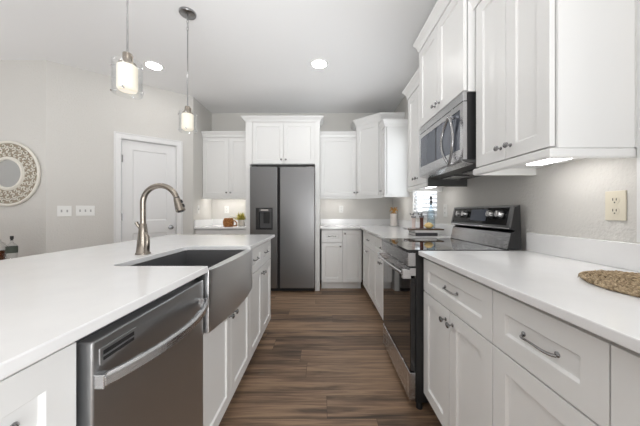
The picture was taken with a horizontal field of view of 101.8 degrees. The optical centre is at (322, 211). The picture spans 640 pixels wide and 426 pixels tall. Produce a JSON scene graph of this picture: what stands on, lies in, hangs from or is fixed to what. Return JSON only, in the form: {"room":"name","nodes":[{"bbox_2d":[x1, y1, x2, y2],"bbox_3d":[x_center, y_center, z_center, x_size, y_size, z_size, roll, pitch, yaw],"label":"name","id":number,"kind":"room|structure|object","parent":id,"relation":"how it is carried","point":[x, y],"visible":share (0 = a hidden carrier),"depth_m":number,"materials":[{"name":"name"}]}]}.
{"room":"kitchen","nodes":[
{"label":"kitchen","id":0,"kind":"room"},
{"bbox_2d":[0,60,45,258],"bbox_3d":[-4.600,-0.258,2.880,3.200,2.780,0.120,0,0,0],"label":"wall","id":1,"kind":"structure","parent":0,"point":[22,82],"depth_m":2.82,"materials":[{"name":"white paint"}]},
{"bbox_2d":[0,141,40,205],"bbox_3d":[-3.398,-0.415,2.804,0.708,0.708,0.029,0,0,0],"label":"wall mirror","id":2,"kind":"object","parent":1,"relation":"attached to","point":[20,171],"visible":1,"depth_m":2.81,"materials":[{"name":"beige glass"}]},
{"bbox_2d":[0,160,19,186],"bbox_3d":[-3.398,-0.415,2.813,0.310,0.310,0.007,0,0,0],"label":"mirror glass","id":3,"kind":"object","parent":2,"relation":"attached to","point":[9,169],"depth_m":2.81,"materials":[{"name":"white"}]},
{"bbox_2d":[46,60,192,252],"bbox_3d":[-2.459,-0.258,3.313,1.460,2.780,0.110,0,0,-38],"label":"wall","id":4,"kind":"structure","parent":0,"point":[83,115],"depth_m":3.05,"materials":[{"name":"white paint"}]},
{"bbox_2d":[57,206,71,215],"bbox_3d":[-2.881,-0.011,2.902,0.116,0.118,0.016,0,0,-38],"label":"switch plate","id":5,"kind":"object","parent":4,"relation":"attached to","point":[61,210],"visible":1,"depth_m":2.90,"materials":[{"name":"white plastic"}]},
{"bbox_2d":[76,206,94,215],"bbox_3d":[-2.744,-0.015,3.010,0.162,0.118,0.016,0,0,-38],"label":"switch plate","id":6,"kind":"object","parent":4,"relation":"attached to","point":[80,210],"visible":1,"depth_m":3.01,"materials":[{"name":"white plastic"}]},
{"bbox_2d":[114,131,182,242],"bbox_3d":[-2.272,0.074,3.428,0.749,2.115,0.160,0,0,-38],"label":"door","id":7,"kind":"structure","parent":4,"relation":"in","point":[146,161],"depth_m":3.40,"materials":[{"name":"white paint"}]},
{"bbox_2d":[193,97,211,234],"bbox_3d":[-1.900,-0.258,4.090,0.100,2.780,0.740,0,0,0],"label":"wall","id":8,"kind":"structure","parent":0,"point":[202,121],"depth_m":3.91,"materials":[{"name":"white paint"}]},
{"bbox_2d":[0,0,450,112],"bbox_3d":[-2.455,-1.698,-0.270,7.490,0.100,9.460,0,0,0],"label":"ceiling","id":9,"kind":"structure","parent":0,"point":[245,56],"depth_m":2.56,"materials":[{"name":"white paint"}]},
{"bbox_2d":[110,0,143,97],"bbox_3d":[-1.005,-1.127,1.340,0.132,1.040,0.132,0,0,18],"label":"pendant light","id":10,"kind":"object","parent":9,"relation":"hanging from","point":[126,69],"visible":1,"depth_m":1.32,"materials":[{"name":"white glass"}]},
{"bbox_2d":[116,61,137,93],"bbox_3d":[-1.005,-0.689,1.340,0.091,0.127,0.091,0,0,0],"label":"diffuser","id":11,"kind":"object","parent":10,"relation":"attached to","point":[126,71],"depth_m":1.31,"materials":[{"name":"beige glass"}]},
{"bbox_2d":[118,51,136,66],"bbox_3d":[-1.005,-0.786,1.340,0.080,0.068,0.080,0,0,0],"label":"socket","id":12,"kind":"object","parent":10,"relation":"attached to","point":[127,57],"depth_m":1.32,"materials":[{"name":"silver metal"}]},
{"bbox_2d":[143,60,164,70],"bbox_3d":[-1.900,-1.645,2.930,0.208,0.006,0.208,0,0,0],"label":"recessed light","id":13,"kind":"object","parent":9,"relation":"in","point":[152,65],"visible":1,"depth_m":2.92,"materials":[{"name":"white"}]},
{"bbox_2d":[178,6,196,132],"bbox_3d":[-1.115,-1.155,2.150,0.132,0.986,0.132,0,0,18],"label":"pendant light","id":14,"kind":"object","parent":9,"relation":"hanging from","point":[187,117],"visible":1,"depth_m":2.13,"materials":[{"name":"grey metal"}]},
{"bbox_2d":[182,106,192,113],"bbox_3d":[-1.115,-0.841,2.150,0.080,0.068,0.080,0,0,0],"label":"socket","id":15,"kind":"object","parent":14,"relation":"attached to","point":[187,108],"depth_m":2.13,"materials":[{"name":"silver metal"}]},
{"bbox_2d":[181,113,193,130],"bbox_3d":[-1.115,-0.744,2.150,0.091,0.127,0.091,0,0,0],"label":"diffuser","id":16,"kind":"object","parent":14,"relation":"attached to","point":[187,119],"depth_m":2.12,"materials":[{"name":"beige glass"}]},
{"bbox_2d":[310,59,328,68],"bbox_3d":[-0.035,-1.645,2.895,0.208,0.006,0.208,0,0,0],"label":"recessed light","id":17,"kind":"object","parent":9,"relation":"in","point":[316,63],"visible":1,"depth_m":2.88,"materials":[{"name":"white"}]},
{"bbox_2d":[212,113,392,279],"bbox_3d":[-0.340,-0.258,4.400,3.020,2.780,0.120,0,0,0],"label":"wall","id":18,"kind":"structure","parent":0,"point":[370,208],"depth_m":4.34,"materials":[{"name":"white paint"}]},
{"bbox_2d":[201,131,245,198],"bbox_3d":[-1.478,-0.718,4.152,0.743,1.031,0.374,0,0,0],"label":"upper cabinet","id":19,"kind":"object","parent":18,"relation":"attached to","point":[224,152],"visible":0.84,"depth_m":4.02,"materials":[{"name":"white paint"}]},
{"bbox_2d":[224,206,228,212],"bbox_3d":[-1.600,-0.038,4.336,0.070,0.118,0.008,0,0,0],"label":"outlet","id":20,"kind":"object","parent":18,"relation":"attached to","point":[226,208],"visible":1,"depth_m":4.33,"materials":[{"name":"white plastic"}]},
{"bbox_2d":[320,131,356,198],"bbox_3d":[0.241,-0.718,4.152,0.558,1.031,0.374,0,0,0],"label":"upper cabinet","id":21,"kind":"object","parent":18,"relation":"attached to","point":[337,148],"visible":1,"depth_m":4.02,"materials":[{"name":"white paint"}]},
{"bbox_2d":[351,112,404,198],"bbox_3d":[0.817,-0.805,4.006,0.704,1.206,0.665,0,0,0],"label":"upper cabinet","id":22,"kind":"object","parent":18,"relation":"attached to","point":[368,135],"visible":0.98,"depth_m":3.84,"materials":[{"name":"white paint"}]},
{"bbox_2d":[219,280,441,425],"bbox_3d":[-2.455,1.182,-0.270,7.490,0.100,9.460,0,0,0],"label":"floor","id":23,"kind":"structure","parent":0,"point":[321,358],"depth_m":1.82,"materials":[{"name":"brown wood"}]},
{"bbox_2d":[0,342,75,425],"bbox_3d":[-0.790,0.688,0.370,0.650,0.888,0.308,0,0,0],"label":"base cabinet","id":24,"kind":"object","parent":23,"relation":"on","point":[43,392],"visible":0.85,"depth_m":0.46,"materials":[{"name":"white paint"}]},
{"bbox_2d":[75,274,207,425],"bbox_3d":[-0.739,0.689,0.790,0.673,0.886,0.522,0,0,0],"label":"dishwasher","id":25,"kind":"object","parent":23,"relation":"on","point":[144,367],"visible":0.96,"depth_m":0.71,"materials":[{"name":"silver metal"}]},
{"bbox_2d":[195,229,245,234],"bbox_3d":[-1.478,0.688,4.035,0.733,0.888,0.590,0,0,0],"label":"base cabinet","id":26,"kind":"object","parent":23,"relation":"on","point":[197,231],"visible":0.13,"depth_m":3.77,"materials":[{"name":"white paint"}]},
{"bbox_2d":[194,219,245,228],"bbox_3d":[-1.478,0.179,4.040,0.743,0.127,0.599,0,0,0],"label":"countertop","id":27,"kind":"structure","parent":26,"relation":"on","point":[205,223],"depth_m":3.91,"materials":[{"name":"white stone"}]},
{"bbox_2d":[223,218,237,226],"bbox_3d":[-1.382,0.153,3.857,0.204,0.127,0.160,0,0,36],"label":"mug","id":28,"kind":"object","parent":27,"relation":"on","point":[227,222],"visible":1,"depth_m":3.82,"materials":[{"name":"brown ceramic"}]},
{"bbox_2d":[230,212,245,225],"bbox_3d":[-1.294,0.106,4.057,0.325,0.224,0.323,0,0,0],"label":"potted plant","id":29,"kind":"object","parent":27,"relation":"on","point":[241,218],"visible":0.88,"depth_m":4.01,"materials":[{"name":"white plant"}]},
{"bbox_2d":[203,293,249,425],"bbox_3d":[-0.790,0.814,1.409,0.650,0.636,0.731,0,0,0],"label":"base cabinet","id":30,"kind":"object","parent":23,"relation":"on","point":[226,349],"visible":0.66,"depth_m":1.32,"materials":[{"name":"white paint"}]},
{"bbox_2d":[250,239,270,359],"bbox_3d":[-0.790,0.688,2.105,0.650,0.888,0.769,0,0,0],"label":"base cabinet","id":31,"kind":"object","parent":23,"relation":"on","point":[260,293],"visible":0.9,"depth_m":2.08,"materials":[{"name":"white paint"}]},
{"bbox_2d":[0,235,274,379],"bbox_3d":[-0.961,0.231,1.135,0.998,0.025,2.770,0,0,0],"label":"countertop","id":32,"kind":"structure","parent":31,"relation":"on","point":[49,302],"depth_m":0.76,"materials":[{"name":"white stone"}]},
{"bbox_2d":[135,183,185,254],"bbox_3d":[-0.841,0.038,1.350,0.253,0.377,0.070,0,0,0],"label":"faucet","id":33,"kind":"object","parent":32,"relation":"on","point":[143,240],"visible":1,"depth_m":1.34,"materials":[{"name":"silver metal"}]},
{"bbox_2d":[131,248,251,332],"bbox_3d":[-0.655,0.363,1.384,0.443,0.257,0.661,0,0,0],"label":"farmhouse sink","id":34,"kind":"object","parent":32,"relation":"in","point":[228,278],"visible":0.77,"depth_m":1.30,"materials":[{"name":"silver metal"}]},
{"bbox_2d":[131,250,243,267],"bbox_3d":[-0.678,0.361,1.363,0.397,0.232,0.613,0,0,0],"label":"basin","id":35,"kind":"object","parent":34,"relation":"in","point":[210,258],"depth_m":1.66,"materials":[{"name":"silver metal"}]},
{"bbox_2d":[250,166,314,290],"bbox_3d":[-0.565,0.234,3.983,0.910,1.773,0.664,0,0,0],"label":"refrigerator","id":36,"kind":"object","parent":23,"relation":"on","point":[282,199],"visible":0.91,"depth_m":3.65,"materials":[{"name":"grey metal"}]},
{"bbox_2d":[241,116,323,290],"bbox_3d":[-0.572,-0.116,4.007,1.173,2.495,0.664,0,0,0],"label":"refrigerator surround","id":37,"kind":"object","parent":23,"relation":"on","point":[271,141],"visible":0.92,"depth_m":3.73,"materials":[{"name":"white paint"}]},
{"bbox_2d":[322,229,341,287],"bbox_3d":[0.138,0.688,4.035,0.303,0.888,0.590,0,0,0],"label":"base cabinet","id":38,"kind":"object","parent":23,"relation":"on","point":[331,238],"visible":0.98,"depth_m":3.77,"materials":[{"name":"white paint"}]},
{"bbox_2d":[342,229,361,287],"bbox_3d":[0.430,0.688,4.035,0.277,0.888,0.590,0,0,0],"label":"base cabinet","id":39,"kind":"object","parent":23,"relation":"on","point":[351,238],"visible":0.98,"depth_m":3.78,"materials":[{"name":"white paint"}]},
{"bbox_2d":[363,231,373,302],"bbox_3d":[0.843,0.688,3.300,0.604,0.888,0.798,0,0,0],"label":"base cabinet","id":40,"kind":"object","parent":23,"relation":"on","point":[368,238],"visible":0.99,"depth_m":3.22,"materials":[{"name":"white paint"}]},
{"bbox_2d":[374,235,382,318],"bbox_3d":[0.843,0.688,2.525,0.604,0.888,0.748,0,0,0],"label":"base cabinet","id":41,"kind":"object","parent":23,"relation":"on","point":[378,263],"visible":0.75,"depth_m":2.69,"materials":[{"name":"white paint"}]},
{"bbox_2d":[320,219,454,237],"bbox_3d":[0.567,0.179,3.240,1.204,0.127,2.197,0,0,0],"label":"countertop","id":42,"kind":"structure","parent":41,"relation":"on","point":[381,228],"depth_m":3.60,"materials":[{"name":"white stone"}]},
{"bbox_2d":[390,207,397,225],"bbox_3d":[1.065,0.073,3.880,0.135,0.290,0.130,0,0,0],"label":"vase","id":43,"kind":"object","parent":42,"relation":"on","point":[393,216],"visible":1,"depth_m":3.84,"materials":[{"name":"white ceramic"}]},
{"bbox_2d":[408,231,437,235],"bbox_3d":[0.945,0.204,2.460,0.200,0.028,0.200,0,0,0],"label":"book","id":44,"kind":"object","parent":42,"relation":"on","point":[410,233],"visible":0.82,"depth_m":2.36,"materials":[{"name":"grey paper"}]},
{"bbox_2d":[409,230,436,232],"bbox_3d":[0.945,0.179,2.470,0.195,0.022,0.190,0,0,0],"label":"book","id":45,"kind":"object","parent":44,"relation":"on","point":[414,231],"visible":0.79,"depth_m":2.38,"materials":[{"name":"white paper"}]},
{"bbox_2d":[404,228,443,229],"bbox_3d":[0.943,0.159,2.470,0.334,0.018,0.200,0,0,0],"label":"serving board","id":46,"kind":"object","parent":45,"relation":"on","point":[404,228],"visible":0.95,"depth_m":2.37,"materials":[{"name":"brown wood"}]},
{"bbox_2d":[410,213,415,228],"bbox_3d":[0.857,0.081,2.463,0.053,0.149,0.042,0,0,30],"label":"mill","id":47,"kind":"object","parent":46,"relation":"on","point":[413,216],"visible":1,"depth_m":2.44,"materials":[{"name":"beige"}]},
{"bbox_2d":[418,213,423,228],"bbox_3d":[0.925,0.081,2.443,0.053,0.149,0.042,0,0,30],"label":"mill","id":48,"kind":"object","parent":46,"relation":"on","point":[421,216],"visible":1,"depth_m":2.43,"materials":[{"name":"brown wood"}]},
{"bbox_2d":[424,222,433,228],"bbox_3d":[0.984,0.125,2.410,0.071,0.059,0.068,0,0,44],"label":"lemon","id":49,"kind":"object","parent":46,"relation":"on","point":[428,225],"visible":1,"depth_m":2.39,"materials":[{"name":"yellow food"}]},
{"bbox_2d":[378,205,521,409],"bbox_3d":[0.784,0.545,1.805,0.692,1.173,0.664,0,0,0],"label":"range","id":50,"kind":"object","parent":23,"relation":"on","point":[476,228],"visible":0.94,"depth_m":1.60,"materials":[{"name":"black metal"}]},
{"bbox_2d":[382,238,508,252],"bbox_3d":[0.772,0.223,1.805,0.575,0.016,0.660,0,0,0],"label":"cooktop","id":51,"kind":"object","parent":50,"relation":"in","point":[403,245],"depth_m":1.68,"materials":[{"name":"black glass"}]},
{"bbox_2d":[424,258,495,425],"bbox_3d":[0.843,0.688,1.170,0.604,0.888,0.594,0,0,0],"label":"base cabinet","id":52,"kind":"object","parent":23,"relation":"on","point":[458,308],"visible":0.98,"depth_m":1.11,"materials":[{"name":"white paint"}]},
{"bbox_2d":[418,233,639,353],"bbox_3d":[0.855,0.179,0.683,0.629,0.127,1.566,0,0,0],"label":"countertop","id":53,"kind":"structure","parent":52,"relation":"on","point":[544,276],"depth_m":0.92,"materials":[{"name":"white stone"}]},
{"bbox_2d":[578,269,639,297],"bbox_3d":[0.966,0.210,0.704,0.348,0.015,0.442,0,0,0],"label":"placemat","id":54,"kind":"object","parent":53,"relation":"on","point":[628,283],"visible":1,"depth_m":0.79,"materials":[{"name":"beige wicker"}]},
{"bbox_2d":[493,290,617,425],"bbox_3d":[0.843,0.688,0.694,0.604,0.888,0.354,0,0,0],"label":"base cabinet","id":55,"kind":"object","parent":23,"relation":"on","point":[549,370],"visible":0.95,"depth_m":0.67,"materials":[{"name":"white paint"}]},
{"bbox_2d":[611,345,639,425],"bbox_3d":[0.843,0.688,0.291,0.604,0.888,0.448,0,0,0],"label":"base cabinet","id":56,"kind":"object","parent":23,"relation":"on","point":[625,363],"visible":0.79,"depth_m":0.49,"materials":[{"name":"white paint"}]},
{"bbox_3d":[-3.175,0.819,2.450,0.750,0.625,0.340,0,0,0],"label":"console table","id":57,"kind":"object","parent":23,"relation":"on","visible":0},
{"bbox_2d":[0,250,5,259],"bbox_3d":[-2.963,0.379,2.380,0.092,0.255,0.092,0,0,0],"label":"bottle","id":58,"kind":"object","parent":57,"relation":"on","point":[2,252],"visible":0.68,"depth_m":2.38,"materials":[{"name":"glass"}]},
{"bbox_2d":[5,236,17,252],"bbox_3d":[-2.868,0.363,2.400,0.078,0.286,0.078,0,0,0],"label":"bottle","id":59,"kind":"object","parent":57,"relation":"on","point":[8,249],"visible":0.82,"depth_m":2.38,"materials":[{"name":"clear glass"}]},
{"bbox_2d":[393,87,639,250],"bbox_3d":[1.230,-0.258,-0.270,0.120,2.780,9.460,0,0,0],"label":"wall","id":60,"kind":"structure","parent":0,"point":[567,198],"depth_m":1.29,"materials":[{"name":"white paint"}]},
{"bbox_2d":[379,119,408,197],"bbox_3d":[0.990,-0.723,3.600,0.360,1.041,0.260,0,0,0],"label":"upper cabinet","id":61,"kind":"object","parent":60,"relation":"attached to","point":[394,137],"visible":0.96,"depth_m":3.50,"materials":[{"name":"white paint"}]},
{"bbox_2d":[416,192,436,218],"bbox_3d":[1.210,-0.458,3.015,0.120,1.060,0.710,0,0,0],"label":"window","id":62,"kind":"structure","parent":60,"relation":"in","point":[427,217],"depth_m":3.01,"materials":[{"name":"white paint"}]},
{"bbox_2d":[414,191,436,216],"bbox_3d":[1.191,-0.468,3.015,0.045,1.030,0.670,0,0,0],"label":"window blind","id":63,"kind":"object","parent":62,"relation":"attached to","point":[425,193],"visible":0.3,"depth_m":2.99,"materials":[{"name":"white"}]},
{"bbox_2d":[402,68,466,190],"bbox_3d":[0.984,-0.700,2.349,0.372,0.996,0.496,0,0,0],"label":"upper cabinet","id":64,"kind":"object","parent":60,"relation":"attached to","point":[415,183],"visible":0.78,"depth_m":2.35,"materials":[{"name":"white paint"}]},
{"bbox_2d":[443,204,446,216],"bbox_3d":[1.166,-0.013,2.470,0.008,0.118,0.070,0,0,0],"label":"outlet","id":65,"kind":"object","parent":60,"relation":"attached to","point":[444,205],"visible":1,"depth_m":2.46,"materials":[{"name":"white plastic"}]},
{"bbox_2d":[413,0,481,127],"bbox_3d":[0.958,-1.022,1.774,0.424,0.702,0.734,0,0,0],"label":"upper cabinet","id":66,"kind":"object","parent":60,"relation":"attached to","point":[447,59],"visible":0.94,"depth_m":1.66,"materials":[{"name":"white paint"}]},
{"bbox_2d":[419,92,478,179],"bbox_3d":[0.951,-0.458,1.774,0.435,0.420,0.657,0,0,0],"label":"microwave","id":67,"kind":"object","parent":66,"relation":"attached to","point":[447,142],"visible":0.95,"depth_m":1.60,"materials":[{"name":"silver metal"}]},
{"bbox_2d":[429,159,478,179],"bbox_3d":[0.975,-0.274,1.774,0.383,0.036,0.657,0,0,0],"label":"vent hood","id":68,"kind":"object","parent":67,"relation":"attached to","point":[459,169],"depth_m":1.72,"materials":[{"name":"grey metal"}]},
{"bbox_2d":[468,0,636,175],"bbox_3d":[0.978,-0.708,1.175,0.385,1.011,0.541,0,0,0],"label":"upper cabinet","id":69,"kind":"object","parent":60,"relation":"attached to","point":[555,78],"visible":1,"depth_m":0.96,"materials":[{"name":"white paint"}]},
{"bbox_2d":[526,158,572,164],"bbox_3d":[1.020,-0.232,1.130,0.085,0.012,0.260,0,0,0],"label":"light","id":70,"kind":"object","parent":69,"relation":"attached to","point":[551,160],"visible":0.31,"depth_m":1.16,"materials":[{"name":"white"}]},
{"bbox_2d":[526,233,639,271],"bbox_3d":[1.159,0.167,0.683,0.020,0.102,1.566,0,0,0],"label":"backsplash","id":71,"kind":"structure","parent":60,"relation":"attached to","point":[623,255],"depth_m":1.12,"materials":[{"name":"white stone"}]},
{"bbox_2d":[605,190,626,220],"bbox_3d":[1.166,-0.025,1.035,0.008,0.118,0.074,0,0,0],"label":"outlet","id":72,"kind":"object","parent":60,"relation":"attached to","point":[615,201],"visible":1,"depth_m":1.03,"materials":[{"name":"beige plastic"}]},
{"bbox_2d":[610,196,619,203],"bbox_3d":[1.163,-0.046,1.035,0.002,0.033,0.033,0,0,0],"label":"socket","id":73,"kind":"object","parent":72,"relation":"attached to","point":[613,199],"depth_m":1.03,"materials":[{"name":"beige plastic"}]},
{"bbox_2d":[610,207,619,214],"bbox_3d":[1.163,-0.004,1.035,0.002,0.033,0.033,0,0,0],"label":"socket","id":74,"kind":"object","parent":72,"relation":"attached to","point":[613,210],"depth_m":1.03,"materials":[{"name":"grey plastic"}]},
{"bbox_2d":[637,0,639,242],"bbox_3d":[1.160,-0.478,0.906,0.020,1.180,0.093,0,0,0],"label":"trim","id":75,"kind":"structure","parent":60,"relation":"attached to","point":[638,1],"depth_m":0.95,"materials":[{"name":"white paint"}]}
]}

